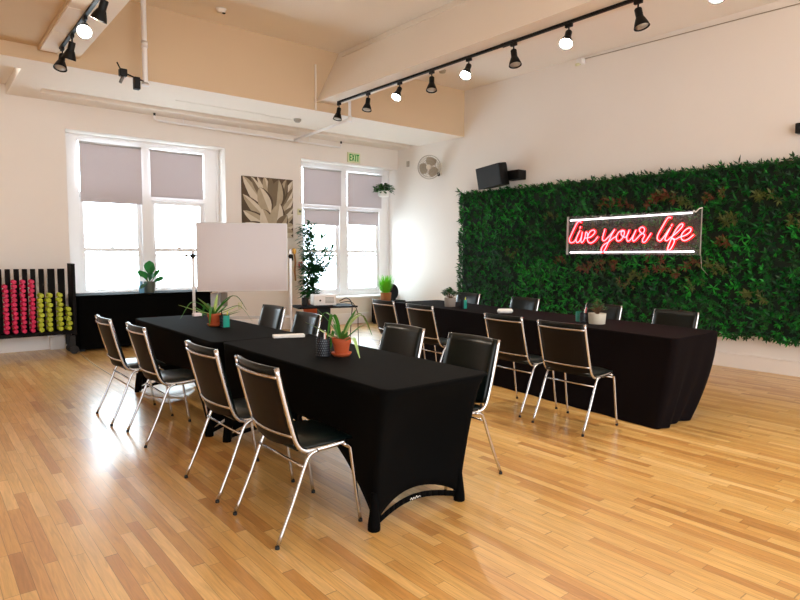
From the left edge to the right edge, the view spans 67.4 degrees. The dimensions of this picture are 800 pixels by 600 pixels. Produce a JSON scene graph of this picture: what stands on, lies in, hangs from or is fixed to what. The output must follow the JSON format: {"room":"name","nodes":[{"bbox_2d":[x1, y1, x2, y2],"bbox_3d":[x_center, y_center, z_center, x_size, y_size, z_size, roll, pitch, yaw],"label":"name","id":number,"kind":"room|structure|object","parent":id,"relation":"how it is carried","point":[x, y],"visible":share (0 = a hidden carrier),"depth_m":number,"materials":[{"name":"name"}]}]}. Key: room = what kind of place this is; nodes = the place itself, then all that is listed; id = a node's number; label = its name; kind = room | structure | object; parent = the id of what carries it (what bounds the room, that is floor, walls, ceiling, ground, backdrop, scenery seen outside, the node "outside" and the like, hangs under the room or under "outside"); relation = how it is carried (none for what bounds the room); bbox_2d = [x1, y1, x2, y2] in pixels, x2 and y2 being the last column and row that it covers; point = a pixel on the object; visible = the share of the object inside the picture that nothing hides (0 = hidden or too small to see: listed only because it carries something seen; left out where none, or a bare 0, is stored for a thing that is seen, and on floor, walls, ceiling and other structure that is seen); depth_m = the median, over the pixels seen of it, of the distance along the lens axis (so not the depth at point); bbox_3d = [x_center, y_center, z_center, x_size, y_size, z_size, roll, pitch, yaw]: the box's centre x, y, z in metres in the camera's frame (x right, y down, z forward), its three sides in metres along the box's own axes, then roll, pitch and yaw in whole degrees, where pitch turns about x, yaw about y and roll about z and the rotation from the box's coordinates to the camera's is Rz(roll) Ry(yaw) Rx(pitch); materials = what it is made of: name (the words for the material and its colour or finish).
{"room":"meeting room","nodes":[
{"label":"meeting room","id":0,"kind":"room"},
{"bbox_2d":[0,0,69,53],"bbox_3d":[-2.619,-2.817,0.405,6.700,0.830,12.290,-3,6,-39],"label":"ceiling","id":1,"kind":"structure","parent":0,"point":[29,22],"depth_m":6.20,"materials":[{"name":"beige paint"}]},
{"bbox_2d":[40,0,129,58],"bbox_3d":[-0.190,-2.534,2.404,0.420,0.020,12.280,-3,6,-39],"label":"beam","id":2,"kind":"structure","parent":1,"relation":"attached to","point":[75,9],"depth_m":6.20,"materials":[{"name":"beige paint"}]},
{"bbox_2d":[59,0,99,48],"bbox_3d":[-1.695,-2.661,4.186,0.048,0.031,6.950,-3,6,-39],"label":"track","id":3,"kind":"object","parent":2,"relation":"attached to","point":[93,4],"visible":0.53,"depth_m":6.05,"materials":[{"name":"black metal"}]},
{"bbox_2d":[53,46,66,71],"bbox_3d":[-3.836,-2.723,6.762,0.140,0.274,0.156,-3,6,-39],"label":"track spotlight","id":4,"kind":"object","parent":3,"relation":"hanging from","point":[60,65],"visible":0.91,"depth_m":6.76,"materials":[{"name":"black metal"}]},
{"bbox_2d":[61,33,75,60],"bbox_3d":[-3.545,-2.695,6.419,0.142,0.274,0.162,-3,6,-39],"label":"track spotlight","id":5,"kind":"object","parent":3,"relation":"hanging from","point":[69,53],"visible":1,"depth_m":6.38,"materials":[{"name":"black plastic"}]},
{"bbox_2d":[76,16,92,39],"bbox_3d":[-3.096,-2.663,5.854,0.141,0.245,0.222,-3,6,-39],"label":"track spotlight","id":6,"kind":"object","parent":3,"relation":"hanging from","point":[83,30],"visible":1,"depth_m":5.82,"materials":[{"name":"black plastic"}]},
{"bbox_2d":[90,0,108,23],"bbox_3d":[-2.683,-2.607,5.344,0.145,0.274,0.161,-3,6,-39],"label":"track spotlight","id":7,"kind":"object","parent":3,"relation":"hanging from","point":[100,14],"visible":1,"depth_m":5.31,"materials":[{"name":"black plastic"}]},
{"bbox_2d":[0,83,397,329],"bbox_3d":[-5.372,-1.596,9.133,13.307,4.650,0.500,-3,6,-39],"label":"wall","id":8,"kind":"structure","parent":0,"point":[34,224],"depth_m":9.22,"materials":[{"name":"white paint"}]},
{"bbox_2d":[49,335,64,349],"bbox_3d":[-5.177,0.641,9.063,0.200,0.200,0.070,-3,6,-39],"label":"wall box","id":9,"kind":"object","parent":8,"relation":"attached to","point":[55,342],"visible":1,"depth_m":9.03,"materials":[{"name":"white plastic"}]},
{"bbox_2d":[65,132,227,305],"bbox_3d":[-4.196,-1.242,10.065,2.504,2.810,0.510,-3,6,-39],"label":"window","id":10,"kind":"structure","parent":8,"relation":"in","point":[146,248],"depth_m":10.11,"materials":[{"name":"white wood"}]},
{"bbox_2d":[78,141,142,204],"bbox_3d":[-4.670,-2.046,9.715,0.930,0.947,0.040,-3,6,-39],"label":"roller blind","id":11,"kind":"object","parent":10,"relation":"attached to","point":[109,173],"visible":1,"depth_m":9.70,"materials":[{"name":"grey fabric"}]},
{"bbox_2d":[149,149,202,199],"bbox_3d":[-3.851,-2.158,10.374,0.900,0.797,0.040,-3,6,-39],"label":"roller blind","id":12,"kind":"object","parent":10,"relation":"attached to","point":[179,175],"visible":1,"depth_m":10.36,"materials":[{"name":"grey fabric"}]},
{"bbox_2d":[0,311,371,352],"bbox_3d":[-5.216,0.626,9.101,13.307,0.225,0.030,-3,6,-39],"label":"baseboard","id":13,"kind":"structure","parent":8,"relation":"attached to","point":[10,345],"depth_m":8.97,"materials":[{"name":"white wood"}]},
{"bbox_2d":[0,1,464,149],"bbox_3d":[-4.570,-3.358,8.018,13.307,0.955,2.013,-3,6,-39],"label":"beam","id":14,"kind":"structure","parent":8,"relation":"attached to","point":[191,59],"depth_m":8.72,"materials":[{"name":"beige paint"}]},
{"bbox_2d":[175,100,293,120],"bbox_3d":[-2.532,-2.970,9.427,1.993,0.010,0.059,-3,6,-39],"label":"conduit","id":15,"kind":"object","parent":8,"relation":"attached to","point":[175,100],"visible":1,"depth_m":9.32,"materials":[{"name":"white metal"}]},
{"bbox_2d":[241,176,292,237],"bbox_3d":[-2.453,-1.714,11.154,1.030,1.100,0.043,-3,6,-39],"label":"print","id":16,"kind":"object","parent":8,"relation":"attached to","point":[263,200],"visible":0.73,"depth_m":11.12},
{"bbox_2d":[294,118,300,122],"bbox_3d":[-1.713,-2.993,10.023,0.130,0.055,0.130,-3,6,-39],"label":"smoke detector","id":17,"kind":"object","parent":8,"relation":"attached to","point":[296,120],"visible":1,"depth_m":9.98,"materials":[{"name":"white plastic"}]},
{"bbox_2d":[314,64,316,109],"bbox_3d":[-1.315,-3.320,9.350,0.030,0.685,0.030,3,5,28],"label":"vertical conduit","id":18,"kind":"object","parent":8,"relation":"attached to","point":[314,64],"visible":1,"depth_m":9.34,"materials":[{"name":"beige metal"}]},
{"bbox_2d":[301,161,388,299],"bbox_3d":[-1.113,-1.418,12.566,2.394,2.765,0.510,-3,6,-39],"label":"window","id":19,"kind":"structure","parent":8,"relation":"in","point":[381,251],"depth_m":12.75,"materials":[{"name":"white wood"}]},
{"bbox_2d":[303,208,339,225],"bbox_3d":[-1.600,-1.701,12.288,0.840,0.332,0.040,-3,6,-39],"label":"roller blind","id":20,"kind":"object","parent":19,"relation":"attached to","point":[319,216],"visible":0.84,"depth_m":12.28,"materials":[{"name":"grey fabric"}]},
{"bbox_2d":[303,167,341,205],"bbox_3d":[-1.579,-2.309,12.235,0.900,0.732,0.040,-3,6,-39],"label":"roller blind","id":21,"kind":"object","parent":19,"relation":"attached to","point":[321,186],"visible":1,"depth_m":12.22,"materials":[{"name":"grey fabric"}]},
{"bbox_2d":[347,210,378,225],"bbox_3d":[-0.793,-1.763,12.941,0.800,0.302,0.040,-3,6,-39],"label":"roller blind","id":22,"kind":"object","parent":19,"relation":"attached to","point":[367,218],"visible":1,"depth_m":12.93,"materials":[{"name":"grey fabric"}]},
{"bbox_2d":[347,172,381,208],"bbox_3d":[-0.757,-2.352,12.903,0.900,0.722,0.040,-3,6,-39],"label":"roller blind","id":23,"kind":"object","parent":19,"relation":"attached to","point":[360,189],"visible":1,"depth_m":12.87,"materials":[{"name":"grey fabric"}]},
{"bbox_2d":[347,152,359,163],"bbox_3d":[-0.948,-2.913,12.292,0.310,0.200,0.034,-3,6,-39],"label":"exit sign","id":24,"kind":"object","parent":8,"relation":"attached to","point":[351,157],"visible":1,"depth_m":12.27,"materials":[{"name":"plastic"}]},
{"bbox_2d":[373,169,394,196],"bbox_3d":[-0.349,-2.489,12.717,0.566,0.605,0.390,-3,6,-39],"label":"hanging planter","id":25,"kind":"object","parent":8,"relation":"hanging from","point":[386,187],"visible":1,"depth_m":12.65,"materials":[{"name":"white plastic"}]},
{"bbox_2d":[378,191,388,196],"bbox_3d":[-0.347,-2.247,12.738,0.250,0.120,0.250,-3,6,-39],"label":"plant pot","id":26,"kind":"object","parent":25,"relation":"on","point":[380,193],"depth_m":12.64,"materials":[{"name":"white ceramic"}]},
{"bbox_2d":[0,322,799,599],"bbox_3d":[-0.787,1.226,3.923,13.607,0.120,14.903,-3,6,-39],"label":"floor","id":27,"kind":"structure","parent":0,"point":[706,506],"depth_m":3.51,"materials":[{"name":"brown wood"}]},
{"bbox_2d":[0,263,78,353],"bbox_3d":[-5.249,0.148,8.300,1.368,1.297,0.320,-3,6,-39],"label":"dumbbell rack","id":28,"kind":"object","parent":27,"relation":"on","point":[71,346],"visible":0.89,"depth_m":8.52,"materials":[{"name":"black metal"}]},
{"bbox_2d":[0,329,73,338],"bbox_3d":[-5.253,0.479,8.324,1.244,0.050,0.320,-3,6,-39],"label":"tray","id":29,"kind":"object","parent":28,"relation":"on","point":[55,331],"depth_m":8.35,"materials":[{"name":"black paint"}]},
{"bbox_3d":[-5.035,0.412,8.419,0.062,0.071,0.170,4,1,-38],"label":"dumbbell","id":30,"kind":"object","parent":28,"relation":"on","visible":0},
{"bbox_3d":[-5.034,0.344,8.414,0.062,0.071,0.170,-10,10,-36],"label":"dumbbell","id":31,"kind":"object","parent":30,"relation":"on","visible":0},
{"bbox_3d":[-5.039,0.277,8.404,0.061,0.071,0.170,-10,10,-40],"label":"dumbbell","id":32,"kind":"object","parent":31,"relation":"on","visible":0},
{"bbox_3d":[-5.028,0.208,8.408,0.062,0.071,0.170,-10,10,-38],"label":"dumbbell","id":33,"kind":"object","parent":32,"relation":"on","visible":0},
{"bbox_2d":[36,307,42,312],"bbox_3d":[-5.040,0.141,8.393,0.062,0.071,0.170,-3,6,-38],"label":"dumbbell","id":34,"kind":"object","parent":33,"relation":"on","point":[40,310],"visible":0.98,"depth_m":8.33,"materials":[{"name":"plastic"}]},
{"bbox_2d":[81,354,183,397],"bbox_3d":[-3.464,0.886,7.255,0.262,0.010,3.515,-4,6,-43],"label":"cord","id":35,"kind":"object","parent":27,"relation":"on","point":[81,354],"visible":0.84,"depth_m":6.56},
{"bbox_2d":[95,314,173,425],"bbox_3d":[-2.406,0.588,5.392,0.544,0.908,0.528,-3,6,-39],"label":"banquet chair","id":36,"kind":"object","parent":27,"relation":"on","point":[107,330],"visible":0.85,"depth_m":5.18,"materials":[{"name":"black leather"}]},
{"bbox_2d":[72,289,211,351],"bbox_3d":[-4.093,0.291,9.585,2.030,0.830,0.590,-3,6,-39],"label":"table","id":37,"kind":"object","parent":27,"relation":"on","point":[121,307],"visible":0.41,"depth_m":9.15,"materials":[{"name":"black fabric"}]},
{"bbox_2d":[139,281,143,292],"bbox_3d":[-4.061,-0.203,9.422,0.084,0.180,0.084,-3,6,-39],"label":"glass bottle","id":38,"kind":"object","parent":37,"relation":"on","point":[141,290],"visible":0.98,"depth_m":9.40,"materials":[{"name":"blue glass"}]},
{"bbox_2d":[137,261,163,292],"bbox_3d":[-3.976,-0.372,9.530,0.380,0.500,0.319,-3,6,-39],"label":"leaf plant","id":39,"kind":"object","parent":37,"relation":"on","point":[149,286],"visible":1,"depth_m":9.52,"materials":[{"name":"green plant"}]},
{"bbox_2d":[126,322,207,447],"bbox_3d":[-1.878,0.634,4.835,0.544,0.908,0.528,-3,6,-38],"label":"banquet chair","id":40,"kind":"object","parent":27,"relation":"on","point":[139,337],"visible":0.91,"depth_m":4.65,"materials":[{"name":"black leather"}]},
{"bbox_2d":[135,314,295,436],"bbox_3d":[-1.846,0.629,5.785,0.838,0.770,2.165,-3,6,-39],"label":"covered table","id":41,"kind":"object","parent":27,"relation":"on","point":[167,334],"visible":0.4,"depth_m":5.54,"materials":[{"name":"black fabric"}]},
{"bbox_2d":[180,295,250,326],"bbox_3d":[-1.758,0.101,5.700,0.648,0.295,0.692,-3,6,-39],"label":"spider plant","id":42,"kind":"object","parent":41,"relation":"on","point":[213,315],"visible":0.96,"depth_m":5.67,"materials":[{"name":"green plant"}]},
{"bbox_2d":[219,315,229,327],"bbox_3d":[-1.651,0.199,5.647,0.092,0.110,0.093,1,5,12],"label":"pen cup","id":43,"kind":"object","parent":41,"relation":"on","point":[224,320],"visible":0.99,"depth_m":5.61,"materials":[{"name":"teal metal"}]},
{"bbox_2d":[184,222,293,331],"bbox_3d":[-2.212,-0.127,8.324,1.454,1.876,0.573,-1,5,-12],"label":"whiteboard","id":44,"kind":"object","parent":27,"relation":"on","point":[229,256],"visible":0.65,"depth_m":8.29,"materials":[{"name":"plastic"}]},
{"bbox_2d":[292,248,295,280],"bbox_3d":[-1.491,-0.496,8.384,0.057,0.456,0.120,-3,6,-39],"label":"hanging ornament","id":45,"kind":"object","parent":44,"relation":"hanging from","point":[293,249],"visible":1,"depth_m":8.36,"materials":[{"name":"gold plastic"}]},
{"bbox_2d":[184,340,294,502],"bbox_3d":[-1.046,0.715,3.852,0.544,0.908,0.528,-3,6,-40],"label":"banquet chair","id":46,"kind":"object","parent":27,"relation":"on","point":[206,363],"visible":0.84,"depth_m":3.64,"materials":[{"name":"black leather"}]},
{"bbox_2d":[258,304,285,329],"bbox_3d":[-1.524,0.521,6.307,0.544,0.908,0.528,-3,6,-40],"label":"banquet chair","id":47,"kind":"object","parent":27,"relation":"on","point":[272,316],"visible":0.23,"depth_m":6.40,"materials":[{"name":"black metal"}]},
{"bbox_2d":[233,355,362,549],"bbox_3d":[-0.575,0.760,3.299,0.544,0.908,0.528,-3,6,-39],"label":"banquet chair","id":48,"kind":"object","parent":27,"relation":"on","point":[265,395],"visible":1,"depth_m":3.13,"materials":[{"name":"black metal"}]},
{"bbox_2d":[291,311,321,335],"bbox_3d":[-1.043,0.583,5.544,0.544,0.908,0.528,-3,6,-37],"label":"banquet chair","id":49,"kind":"object","parent":27,"relation":"on","point":[301,320],"visible":0.15,"depth_m":5.65,"materials":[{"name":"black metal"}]},
{"bbox_2d":[295,220,336,313],"bbox_3d":[-1.550,-0.426,11.168,0.887,2.041,0.594,-3,6,-39],"label":"potted plant","id":50,"kind":"object","parent":27,"relation":"on","point":[308,269],"visible":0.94,"depth_m":10.99,"materials":[{"name":"green plant"}]},
{"bbox_2d":[292,303,357,338],"bbox_3d":[-1.212,0.404,9.546,0.960,0.640,0.520,-2,5,-25],"label":"table","id":51,"kind":"object","parent":27,"relation":"on","point":[322,308],"visible":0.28,"depth_m":9.47,"materials":[{"name":"black paint"}]},
{"bbox_2d":[301,297,307,305],"bbox_3d":[-1.490,0.028,9.392,0.104,0.130,0.104,-3,6,-39],"label":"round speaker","id":52,"kind":"object","parent":51,"relation":"on","point":[304,300],"visible":1,"depth_m":9.35},
{"bbox_2d":[311,294,335,305],"bbox_3d":[-1.210,0.000,9.479,0.360,0.175,0.270,-1,5,-20],"label":"projector","id":53,"kind":"object","parent":51,"relation":"on","point":[316,299],"visible":1,"depth_m":9.37,"materials":[{"name":"white plastic"}]},
{"bbox_2d":[340,298,358,344],"bbox_3d":[-0.683,0.402,8.806,0.293,0.769,1.557,-1,5,-10],"label":"cable","id":54,"kind":"object","parent":51,"relation":"hanging from","point":[343,298],"visible":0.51,"depth_m":9.45,"materials":[{"name":"black plastic"}]},
{"bbox_2d":[223,335,487,532],"bbox_3d":[-0.450,0.764,4.145,0.820,0.770,2.130,-3,6,-39],"label":"covered table","id":55,"kind":"object","parent":27,"relation":"on","point":[407,418],"visible":0.79,"depth_m":3.50,"materials":[{"name":"black fabric"}]},
{"bbox_2d":[272,333,315,337],"bbox_3d":[-0.883,0.294,5.019,0.364,0.026,0.121,-1,5,-19],"label":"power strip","id":56,"kind":"object","parent":55,"relation":"on","point":[296,335],"visible":1,"depth_m":4.96,"materials":[{"name":"white plastic"}]},
{"bbox_2d":[316,337,329,356],"bbox_3d":[-0.524,0.321,4.093,0.097,0.120,0.097,-3,6,-39],"label":"pen cup","id":57,"kind":"object","parent":55,"relation":"on","point":[322,345],"visible":0.98,"depth_m":4.05,"materials":[{"name":"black metal"}]},
{"bbox_2d":[308,310,371,357],"bbox_3d":[-0.408,0.219,4.095,0.401,0.324,0.505,1,4,7],"label":"spider plant","id":58,"kind":"object","parent":55,"relation":"on","point":[341,342],"visible":1,"depth_m":4.05,"materials":[{"name":"green plant"}]},
{"bbox_2d":[372,299,404,323],"bbox_3d":[-0.230,0.249,12.566,0.560,0.490,0.470,-3,6,-39],"label":"base cabinet","id":59,"kind":"object","parent":27,"relation":"on","point":[396,300],"visible":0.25,"depth_m":12.52,"materials":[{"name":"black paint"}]},
{"bbox_2d":[377,274,394,300],"bbox_3d":[-0.300,-0.260,12.431,0.444,0.545,0.433,-3,6,-39],"label":"potted plant","id":60,"kind":"object","parent":59,"relation":"on","point":[385,285],"visible":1,"depth_m":12.34,"materials":[{"name":"green plant"}]},
{"bbox_2d":[380,292,390,300],"bbox_3d":[-0.293,-0.072,12.430,0.230,0.170,0.230,-3,6,-39],"label":"plant pot","id":61,"kind":"object","parent":60,"relation":"on","point":[386,296],"depth_m":12.34,"materials":[{"name":"orange ceramic"}]},
{"bbox_2d":[390,284,397,299],"bbox_3d":[-0.165,-0.171,12.662,0.280,0.332,0.090,-3,6,-39],"label":"round tray","id":62,"kind":"object","parent":59,"relation":"on","point":[394,291],"visible":0.67,"depth_m":12.67,"materials":[{"name":"black plastic"}]},
{"bbox_2d":[371,299,425,358],"bbox_3d":[-0.022,0.444,7.391,0.544,0.908,0.528,-3,5,-34],"label":"banquet chair","id":63,"kind":"object","parent":27,"relation":"on","point":[384,311],"visible":0.39,"depth_m":7.22,"materials":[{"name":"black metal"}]},
{"bbox_2d":[379,323,425,357],"bbox_3d":[-0.145,0.661,4.602,0.544,0.908,0.528,-3,6,-40],"label":"banquet chair","id":64,"kind":"object","parent":27,"relation":"on","point":[403,339],"visible":0.18,"depth_m":4.69,"materials":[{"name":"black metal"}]},
{"bbox_2d":[406,303,446,361],"bbox_3d":[0.395,0.493,6.785,0.544,0.908,0.528,-3,5,-36],"label":"banquet chair","id":65,"kind":"object","parent":27,"relation":"on","point":[422,316],"visible":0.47,"depth_m":6.58,"materials":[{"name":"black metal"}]},
{"bbox_2d":[456,292,480,303],"bbox_3d":[0.800,0.359,8.533,0.544,0.908,0.528,-3,5,-34],"label":"banquet chair","id":66,"kind":"object","parent":27,"relation":"on","point":[472,298],"visible":0.18,"depth_m":8.59,"materials":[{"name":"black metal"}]},
{"bbox_2d":[443,332,501,489],"bbox_3d":[0.327,0.708,4.024,0.544,0.908,0.528,-3,6,-39],"label":"banquet chair","id":67,"kind":"object","parent":27,"relation":"on","point":[475,352],"visible":0.41,"depth_m":4.02,"materials":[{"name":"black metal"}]},
{"bbox_2d":[480,313,557,417],"bbox_3d":[1.134,0.580,5.730,0.544,0.908,0.528,-3,6,-36],"label":"banquet chair","id":68,"kind":"object","parent":27,"relation":"on","point":[510,330],"visible":0.77,"depth_m":5.55,"materials":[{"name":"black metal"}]},
{"bbox_2d":[510,296,539,310],"bbox_3d":[1.438,0.428,7.688,0.544,0.908,0.528,-3,5,-34],"label":"banquet chair","id":69,"kind":"object","parent":27,"relation":"on","point":[526,303],"visible":0.14,"depth_m":7.77,"materials":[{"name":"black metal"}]},
{"bbox_2d":[395,300,717,428],"bbox_3d":[1.400,0.546,7.070,1.028,0.770,4.372,-3,5,-33],"label":"draped table","id":70,"kind":"object","parent":27,"relation":"on","point":[661,373],"visible":0.57,"depth_m":5.48,"materials":[{"name":"black fabric"}]},
{"bbox_2d":[441,287,458,306],"bbox_3d":[0.662,-0.046,7.962,0.264,0.262,0.279,-3,6,-39],"label":"planter","id":71,"kind":"object","parent":70,"relation":"on","point":[449,301],"visible":1,"depth_m":7.92,"materials":[{"name":"ceramic"}]},
{"bbox_2d":[460,300,466,308],"bbox_3d":[0.813,0.052,7.691,0.090,0.110,0.090,1,5,12],"label":"pen cup","id":72,"kind":"object","parent":70,"relation":"on","point":[463,303],"visible":1,"depth_m":7.65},
{"bbox_2d":[497,309,512,312],"bbox_3d":[1.238,0.130,7.068,0.192,0.060,0.059,-1,5,-13],"label":"roll","id":73,"kind":"object","parent":70,"relation":"on","point":[498,310],"visible":1,"depth_m":7.04,"materials":[{"name":"white paper"}]},
{"bbox_2d":[576,311,581,321],"bbox_3d":[1.884,0.173,6.286,0.085,0.100,0.085,-3,6,-39],"label":"pen cup","id":74,"kind":"object","parent":70,"relation":"on","point":[577,312],"visible":0.61,"depth_m":6.26,"materials":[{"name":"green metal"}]},
{"bbox_2d":[580,312,587,322],"bbox_3d":[1.899,0.180,6.188,0.087,0.100,0.087,-3,6,-39],"label":"pen cup","id":75,"kind":"object","parent":70,"relation":"on","point":[583,316],"visible":0.88,"depth_m":6.15,"materials":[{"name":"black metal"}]},
{"bbox_2d":[588,298,606,323],"bbox_3d":[2.002,0.111,6.078,0.196,0.255,0.204,3,5,26],"label":"planter","id":76,"kind":"object","parent":70,"relation":"on","point":[595,317],"visible":1,"depth_m":6.03,"materials":[{"name":"white ceramic"}]},
{"bbox_2d":[531,319,617,436],"bbox_3d":[1.515,0.625,5.174,0.544,0.908,0.528,-3,6,-39],"label":"banquet chair","id":77,"kind":"object","parent":27,"relation":"on","point":[564,346],"visible":1,"depth_m":5.02,"materials":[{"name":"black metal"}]},
{"bbox_2d":[585,303,622,319],"bbox_3d":[2.126,0.508,6.718,0.544,0.908,0.528,-3,5,-34],"label":"banquet chair","id":78,"kind":"object","parent":27,"relation":"on","point":[613,311],"visible":0.1,"depth_m":6.72,"materials":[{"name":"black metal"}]},
{"bbox_2d":[652,309,699,403],"bbox_3d":[2.613,0.567,5.995,0.544,0.908,0.528,-3,5,-34],"label":"banquet chair","id":79,"kind":"object","parent":27,"relation":"on","point":[679,318],"visible":0.2,"depth_m":6.08,"materials":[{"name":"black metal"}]},
{"bbox_2d":[130,0,778,90],"bbox_3d":[-0.036,-3.446,2.663,13.607,0.300,12.600,-3,6,-39],"label":"ceiling","id":80,"kind":"structure","parent":0,"point":[336,26],"depth_m":8.17,"materials":[{"name":"beige paint"}]},
{"bbox_2d":[140,0,148,86],"bbox_3d":[-3.200,-3.239,7.508,0.090,1.100,0.088,-3,6,-39],"label":"pipe","id":81,"kind":"object","parent":80,"relation":"hanging from","point":[144,43],"visible":1,"depth_m":7.49,"materials":[{"name":"white metal"}]},
{"bbox_2d":[116,62,143,89],"bbox_3d":[-3.310,-2.757,7.409,0.356,0.294,0.085,-3,6,-39],"label":"light","id":82,"kind":"object","parent":81,"relation":"attached to","point":[122,72],"visible":1,"depth_m":7.38,"materials":[{"name":"black plastic"}]},
{"bbox_2d":[215,7,226,13],"bbox_3d":[-2.346,-3.783,7.863,0.140,0.062,0.140,-3,6,-39],"label":"ceiling sensor","id":83,"kind":"object","parent":80,"relation":"attached to","point":[221,10],"visible":1,"depth_m":7.83,"materials":[{"name":"white plastic"}]},
{"bbox_2d":[153,101,351,147],"bbox_3d":[-1.908,-3.415,9.940,3.616,1.113,2.084,-3,6,-39],"label":"pipe","id":84,"kind":"object","parent":80,"relation":"attached to","point":[349,117],"visible":0.94,"depth_m":10.36,"materials":[{"name":"beige metal"}]},
{"bbox_2d":[317,0,646,105],"bbox_3d":[2.904,-3.143,4.886,0.860,0.820,12.290,-3,6,-39],"label":"ceiling beam","id":85,"kind":"structure","parent":80,"relation":"attached to","point":[470,27],"depth_m":7.39,"materials":[{"name":"beige paint"}]},
{"bbox_2d":[342,0,468,56],"bbox_3d":[0.703,-3.660,7.451,0.016,0.014,5.100,-3,6,-39],"label":"wire","id":86,"kind":"object","parent":85,"relation":"attached to","point":[466,0],"visible":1,"depth_m":8.14,"materials":[{"name":"beige paint"}]},
{"bbox_2d":[337,0,634,102],"bbox_3d":[1.414,-2.842,6.450,0.056,0.034,7.550,-3,6,-39],"label":"track","id":87,"kind":"object","parent":85,"relation":"attached to","point":[505,44],"visible":1,"depth_m":6.71,"materials":[{"name":"black metal"}]},
{"bbox_2d":[333,102,341,120],"bbox_3d":[-0.974,-2.932,9.327,0.142,0.272,0.144,-3,6,-39],"label":"track spotlight","id":88,"kind":"object","parent":87,"relation":"hanging from","point":[337,117],"visible":1,"depth_m":9.32,"materials":[{"name":"black plastic"}]},
{"bbox_2d":[362,92,371,111],"bbox_3d":[-0.483,-2.882,8.724,0.142,0.272,0.142,-3,6,-39],"label":"track spotlight","id":89,"kind":"object","parent":87,"relation":"hanging from","point":[366,108],"visible":1,"depth_m":8.72,"materials":[{"name":"black plastic"}]},
{"bbox_2d":[391,81,401,101],"bbox_3d":[-0.031,-2.834,8.133,0.182,0.270,0.144,-3,6,-39],"label":"track spotlight","id":90,"kind":"object","parent":87,"relation":"hanging from","point":[396,96],"visible":1,"depth_m":8.14,"materials":[{"name":"black plastic"}]},
{"bbox_2d":[426,70,436,92],"bbox_3d":[0.403,-2.794,7.652,0.142,0.272,0.142,-3,6,-39],"label":"track spotlight","id":91,"kind":"object","parent":87,"relation":"hanging from","point":[431,88],"visible":1,"depth_m":7.65,"materials":[{"name":"black plastic"}]},
{"bbox_2d":[459,57,471,80],"bbox_3d":[0.796,-2.751,7.121,0.182,0.270,0.144,-3,6,-39],"label":"track spotlight","id":92,"kind":"object","parent":87,"relation":"hanging from","point":[465,74],"visible":1,"depth_m":7.12,"materials":[{"name":"black plastic"}]},
{"bbox_2d":[509,42,521,68],"bbox_3d":[1.269,-2.708,6.614,0.143,0.272,0.150,-3,6,-39],"label":"track spotlight","id":93,"kind":"object","parent":87,"relation":"hanging from","point":[515,62],"visible":1,"depth_m":6.61,"materials":[{"name":"black plastic"}]},
{"bbox_2d":[559,22,572,49],"bbox_3d":[1.686,-2.662,6.030,0.182,0.270,0.144,-3,6,-39],"label":"track spotlight","id":94,"kind":"object","parent":87,"relation":"hanging from","point":[566,43],"visible":1,"depth_m":6.03,"materials":[{"name":"black plastic"}]},
{"bbox_2d":[633,0,649,31],"bbox_3d":[2.215,-2.615,5.482,0.141,0.272,0.142,1,4,8],"label":"track spotlight","id":95,"kind":"object","parent":87,"relation":"hanging from","point":[641,23],"visible":1,"depth_m":5.48,"materials":[{"name":"black plastic"}]},
{"bbox_2d":[708,0,723,3],"bbox_3d":[2.607,-2.569,4.902,0.182,0.270,0.144,-3,6,-39],"label":"track spotlight","id":96,"kind":"object","parent":87,"relation":"hanging from","point":[709,1],"visible":1,"depth_m":4.94,"materials":[{"name":"black plastic"}]},
{"bbox_2d":[389,0,799,360],"bbox_3d":[4.418,-1.448,7.887,0.300,4.650,14.803,-3,6,-39],"label":"wall","id":97,"kind":"structure","parent":0,"point":[725,92],"depth_m":8.95,"materials":[{"name":"white paint"}]},
{"bbox_2d":[418,155,441,178],"bbox_3d":[0.602,-2.625,11.878,0.498,0.468,0.308,0,5,-9],"label":"wall fan","id":98,"kind":"object","parent":97,"relation":"attached to","point":[433,170],"visible":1,"depth_m":11.83,"materials":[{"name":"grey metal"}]},
{"bbox_2d":[476,162,525,189],"bbox_3d":[1.744,-2.169,10.500,0.494,0.448,0.771,-3,6,-39],"label":"wall speaker","id":99,"kind":"object","parent":97,"relation":"attached to","point":[495,175],"visible":1,"depth_m":10.34,"materials":[{"name":"black plastic"}]},
{"bbox_2d":[476,164,500,188],"bbox_3d":[1.534,-2.147,10.435,0.055,0.384,0.577,-3,6,-36],"label":"grille","id":100,"kind":"object","parent":99,"relation":"attached to","point":[488,176],"depth_m":10.41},
{"bbox_2d":[455,151,799,347],"bbox_3d":[3.467,-0.721,8.684,0.235,2.391,7.538,-3,6,-39],"label":"wall","id":101,"kind":"structure","parent":97,"relation":"attached to","point":[513,240],"depth_m":8.51,"materials":[{"name":"green plant"}]},
{"bbox_2d":[566,207,707,274],"bbox_3d":[3.336,-0.830,8.666,0.258,0.891,2.107,-3,6,-39],"label":"sign","id":102,"kind":"object","parent":101,"relation":"attached to","point":[587,236],"visible":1,"depth_m":8.50,"materials":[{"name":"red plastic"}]},
{"bbox_2d":[575,3,799,65],"bbox_3d":[4.748,-3.497,6.983,0.141,0.150,6.250,-3,6,-39],"label":"conduit","id":103,"kind":"object","parent":97,"relation":"attached to","point":[580,61],"visible":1,"depth_m":8.36,"materials":[{"name":"white plastic"}]},
{"bbox_2d":[712,351,799,376],"bbox_3d":[4.446,0.799,7.751,0.030,0.190,14.273,-3,6,-39],"label":"baseboard","id":104,"kind":"structure","parent":97,"relation":"attached to","point":[734,360],"depth_m":7.62,"materials":[{"name":"white paint"}]},
{"bbox_2d":[795,123,799,133],"bbox_3d":[4.754,-2.031,7.089,0.130,0.120,0.120,-3,6,-39],"label":"wall speaker","id":105,"kind":"object","parent":97,"relation":"attached to","point":[797,125],"visible":1,"depth_m":7.08,"materials":[{"name":"black plastic"}]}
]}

